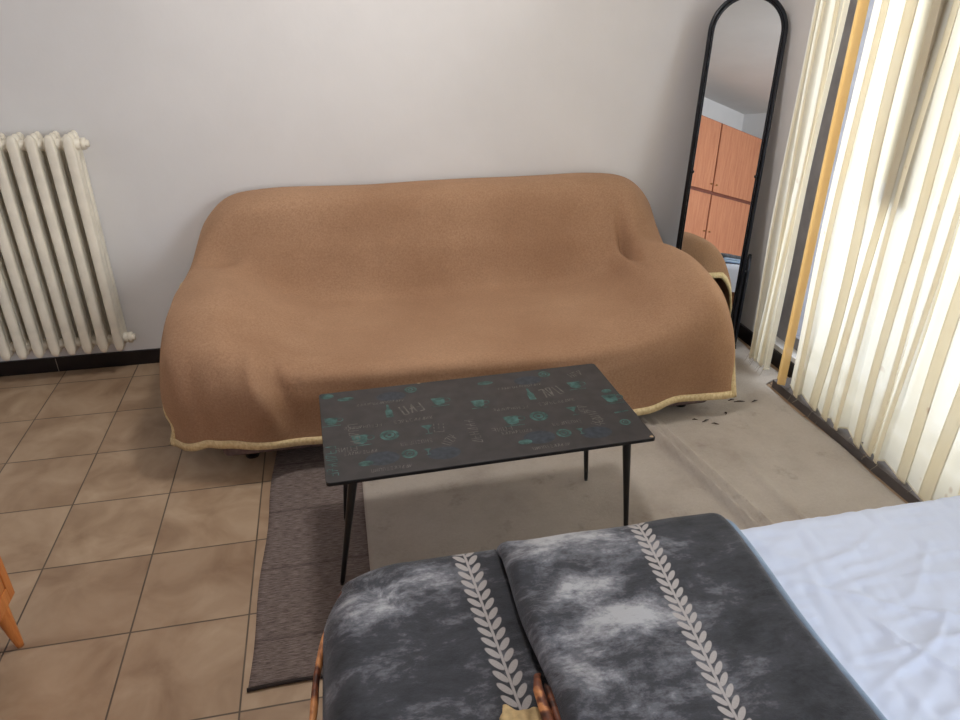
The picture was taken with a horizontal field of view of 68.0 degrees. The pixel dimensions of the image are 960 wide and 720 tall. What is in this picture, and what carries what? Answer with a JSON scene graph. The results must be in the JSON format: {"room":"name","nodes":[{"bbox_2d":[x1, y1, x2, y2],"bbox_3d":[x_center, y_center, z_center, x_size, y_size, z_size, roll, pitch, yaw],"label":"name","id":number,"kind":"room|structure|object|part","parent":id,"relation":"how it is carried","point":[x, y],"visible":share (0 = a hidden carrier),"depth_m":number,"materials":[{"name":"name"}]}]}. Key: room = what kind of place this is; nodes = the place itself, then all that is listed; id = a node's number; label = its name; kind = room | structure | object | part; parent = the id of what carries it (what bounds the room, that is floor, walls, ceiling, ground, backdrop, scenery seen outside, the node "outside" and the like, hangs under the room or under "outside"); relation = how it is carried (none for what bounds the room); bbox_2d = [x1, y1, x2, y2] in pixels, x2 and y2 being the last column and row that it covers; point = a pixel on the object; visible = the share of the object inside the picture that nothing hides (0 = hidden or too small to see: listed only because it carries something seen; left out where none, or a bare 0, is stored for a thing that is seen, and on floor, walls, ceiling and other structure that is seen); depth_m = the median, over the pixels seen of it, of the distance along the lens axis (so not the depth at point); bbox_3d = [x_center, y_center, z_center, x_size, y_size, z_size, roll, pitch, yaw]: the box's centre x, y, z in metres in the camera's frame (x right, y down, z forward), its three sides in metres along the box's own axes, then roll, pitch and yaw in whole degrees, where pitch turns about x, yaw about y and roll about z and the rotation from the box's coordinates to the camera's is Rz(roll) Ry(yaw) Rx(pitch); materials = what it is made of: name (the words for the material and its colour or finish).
{"room":"bedroom","nodes":[
{"label":"bedroom","id":0,"kind":"room"},
{"bbox_2d":[0,0,725,361],"bbox_3d":[-0.599,-1.381,3.194,4.370,2.850,0.100,-5,28,-11],"label":"wall","id":1,"kind":"structure","parent":0,"point":[182,107],"depth_m":3.25,"materials":[{"name":"white paint"}]},
{"bbox_2d":[0,130,135,360],"bbox_3d":[-2.028,-0.487,3.172,0.733,1.003,0.143,-5,28,-11],"label":"radiator","id":2,"kind":"object","parent":1,"relation":"attached to","point":[58,290],"visible":1,"depth_m":3.17,"materials":[{"name":"beige metal"}]},
{"bbox_2d":[0,348,159,376],"bbox_3d":[-0.639,-0.116,3.767,4.046,0.075,0.014,-5,28,-11],"label":"baseboard","id":3,"kind":"structure","parent":1,"relation":"attached to","point":[145,356],"depth_m":3.51,"materials":[{"name":"tile"}]},
{"bbox_2d":[0,337,907,719],"bbox_3d":[0.163,1.574,0.656,4.370,0.100,7.472,-5,28,-11],"label":"floor","id":4,"kind":"structure","parent":0,"point":[132,559],"depth_m":2.35,"materials":[{"name":"tile"}]},
{"bbox_2d":[0,556,23,647],"bbox_3d":[-1.454,0.672,1.644,0.460,0.606,0.618,-5,28,-11],"label":"chair","id":5,"kind":"object","parent":4,"relation":"on","point":[8,624],"visible":1,"depth_m":1.97,"materials":[{"name":"orange wood"}]},
{"bbox_3d":[-1.257,0.667,1.688,0.010,0.173,0.520,-5,28,-11],"label":"drawer","id":6,"kind":"part","parent":5,"relation":"part of","materials":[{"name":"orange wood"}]},
{"bbox_3d":[-1.328,0.745,1.997,0.053,0.156,0.046,-5,28,-11],"label":"leg","id":7,"kind":"part","parent":5,"relation":"part of","materials":[{"name":"orange wood"}]},
{"bbox_2d":[247,446,369,691],"bbox_3d":[-0.358,0.491,2.651,0.867,0.012,1.572,-5,28,-11],"label":"woven rug","id":8,"kind":"object","parent":4,"relation":"on","point":[300,586],"visible":0.41,"depth_m":2.31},
{"bbox_2d":[223,400,706,458],"bbox_3d":[-0.089,-0.218,3.218,2.060,0.760,0.977,-5,28,-11],"label":"sofa","id":9,"kind":"object","parent":4,"relation":"on","point":[250,454],"visible":0.06,"depth_m":2.80,"materials":[{"name":"brown fabric"}]},
{"bbox_2d":[159,173,736,450],"bbox_3d":[-0.131,-0.273,3.149,2.397,0.816,1.150,-5,28,-11],"label":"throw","id":10,"kind":"object","parent":9,"relation":"on","point":[288,297],"visible":0.96,"depth_m":3.11,"materials":[{"name":"brown fabric"}]},
{"bbox_2d":[362,339,905,570],"bbox_3d":[0.616,0.488,2.612,2.074,0.041,2.659,-5,28,-11],"label":"carpet","id":11,"kind":"object","parent":4,"relation":"on","point":[763,463],"visible":0.24,"depth_m":2.66,"materials":[{"name":"beige carpet"}]},
{"bbox_2d":[319,364,654,584],"bbox_3d":[-0.002,0.374,2.392,0.997,0.445,0.512,-6,28,-12],"label":"coffee table","id":12,"kind":"object","parent":11,"relation":"on","point":[372,434],"visible":1,"depth_m":2.24,"materials":[{"name":"black paint"}]},
{"bbox_3d":[-0.445,0.364,2.422,0.074,0.433,0.060,-6,28,-12],"label":"leg","id":13,"kind":"part","parent":12,"relation":"part of","materials":[{"name":"black paint"}]},
{"bbox_3d":[-0.385,0.509,2.138,0.106,0.434,0.060,-6,28,-12],"label":"leg","id":14,"kind":"part","parent":12,"relation":"part of","materials":[{"name":"black paint"}]},
{"bbox_3d":[0.377,0.266,2.607,0.063,0.425,0.060,-6,28,-12],"label":"leg","id":15,"kind":"part","parent":12,"relation":"part of","materials":[{"name":"black paint"}]},
{"bbox_3d":[0.466,0.413,2.320,0.074,0.425,0.060,-6,28,-12],"label":"leg","id":16,"kind":"part","parent":12,"relation":"part of","materials":[{"name":"black paint"}]},
{"bbox_2d":[692,399,756,423],"bbox_3d":[1.095,0.221,3.155,0.370,0.006,0.096,-20,33,-34],"label":"dark fluff","id":17,"kind":"object","parent":11,"relation":"on","point":[730,399],"visible":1,"depth_m":3.22,"materials":[{"name":"black"}]},
{"bbox_2d":[676,0,787,348],"bbox_3d":[1.177,-0.864,3.477,0.406,1.677,0.308,9,28,16],"label":"mirror","id":18,"kind":"object","parent":11,"relation":"on","point":[746,41],"visible":0.8,"depth_m":3.41,"materials":[{"name":"black mirror"}]},
{"bbox_3d":[0.766,0.832,1.460,1.945,0.491,0.914,-5,28,-11],"label":"bed","id":19,"kind":"object","parent":4,"relation":"on","visible":0},
{"bbox_2d":[741,495,959,719],"bbox_3d":[0.766,0.690,1.388,1.975,0.225,0.944,-5,28,-11],"label":"sheet","id":20,"kind":"object","parent":19,"relation":"on","point":[880,587],"visible":0.33,"depth_m":1.54,"materials":[{"name":"fabric"}]},
{"bbox_2d":[309,549,548,719],"bbox_3d":[0.154,0.806,1.347,0.949,0.425,0.964,-5,28,-11],"label":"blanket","id":21,"kind":"object","parent":20,"relation":"on","point":[445,637],"visible":0.48,"depth_m":1.38,"materials":[{"name":"grey fabric"}]},
{"bbox_2d":[499,704,541,719],"bbox_3d":[0.081,0.633,1.198,0.079,0.018,0.131,-5,28,-11],"label":"scrap","id":22,"kind":"object","parent":21,"relation":"on","point":[508,713],"visible":0.91,"depth_m":1.23,"materials":[{"name":"beige paper"}]},
{"bbox_2d":[496,513,886,719],"bbox_3d":[0.401,0.686,1.287,0.596,0.282,0.974,-5,28,-11],"label":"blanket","id":23,"kind":"object","parent":21,"relation":"on","point":[682,617],"visible":0.97,"depth_m":1.34,"materials":[{"name":"grey fabric"}]},
{"bbox_2d":[740,0,815,363],"bbox_3d":[2.216,0.089,0.328,0.200,2.850,7.372,-5,28,-11],"label":"wall","id":24,"kind":"structure","parent":0,"point":[799,13],"depth_m":3.40,"materials":[{"name":"white paint"}]},
{"bbox_2d":[738,323,794,377],"bbox_3d":[2.098,1.310,0.988,0.012,0.075,7.260,-5,28,-11],"label":"baseboard","id":25,"kind":"structure","parent":24,"relation":"attached to","point":[744,333],"depth_m":3.59,"materials":[{"name":"tile"}]},
{"bbox_2d":[777,0,874,350],"bbox_3d":[1.770,-0.667,2.245,0.060,2.250,2.270,-5,28,-11],"label":"window","id":26,"kind":"structure","parent":24,"relation":"in","point":[818,157],"depth_m":3.22,"materials":[{"name":"glass"},{"name":"light wood"}]},
{"bbox_2d":[772,377,922,502],"bbox_3d":[1.661,0.549,2.514,0.136,0.040,2.000,-5,28,-11],"label":"trim","id":27,"kind":"structure","parent":24,"relation":"attached to","point":[841,436],"depth_m":2.91,"materials":[{"name":"wood"}]},
{"bbox_3d":[1.598,-1.856,1.671,0.149,0.028,2.700,-5,28,-11],"label":"curtain rod","id":28,"kind":"object","parent":24,"relation":"attached to","visible":0},
{"bbox_2d":[745,0,849,375],"bbox_3d":[1.367,-1.072,2.957,0.051,2.518,0.221,-4,27,-7],"label":"curtain","id":29,"kind":"object","parent":28,"relation":"hanging from","point":[829,16],"visible":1,"depth_m":3.07,"materials":[{"name":"white fabric"}]},
{"bbox_2d":[777,0,959,500],"bbox_3d":[1.597,-0.557,1.945,0.082,2.513,1.911,-5,28,-11],"label":"vertical blinds","id":30,"kind":"object","parent":28,"relation":"hanging from","point":[878,355],"visible":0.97,"depth_m":2.58,"materials":[{"name":"white fabric"}]}
]}

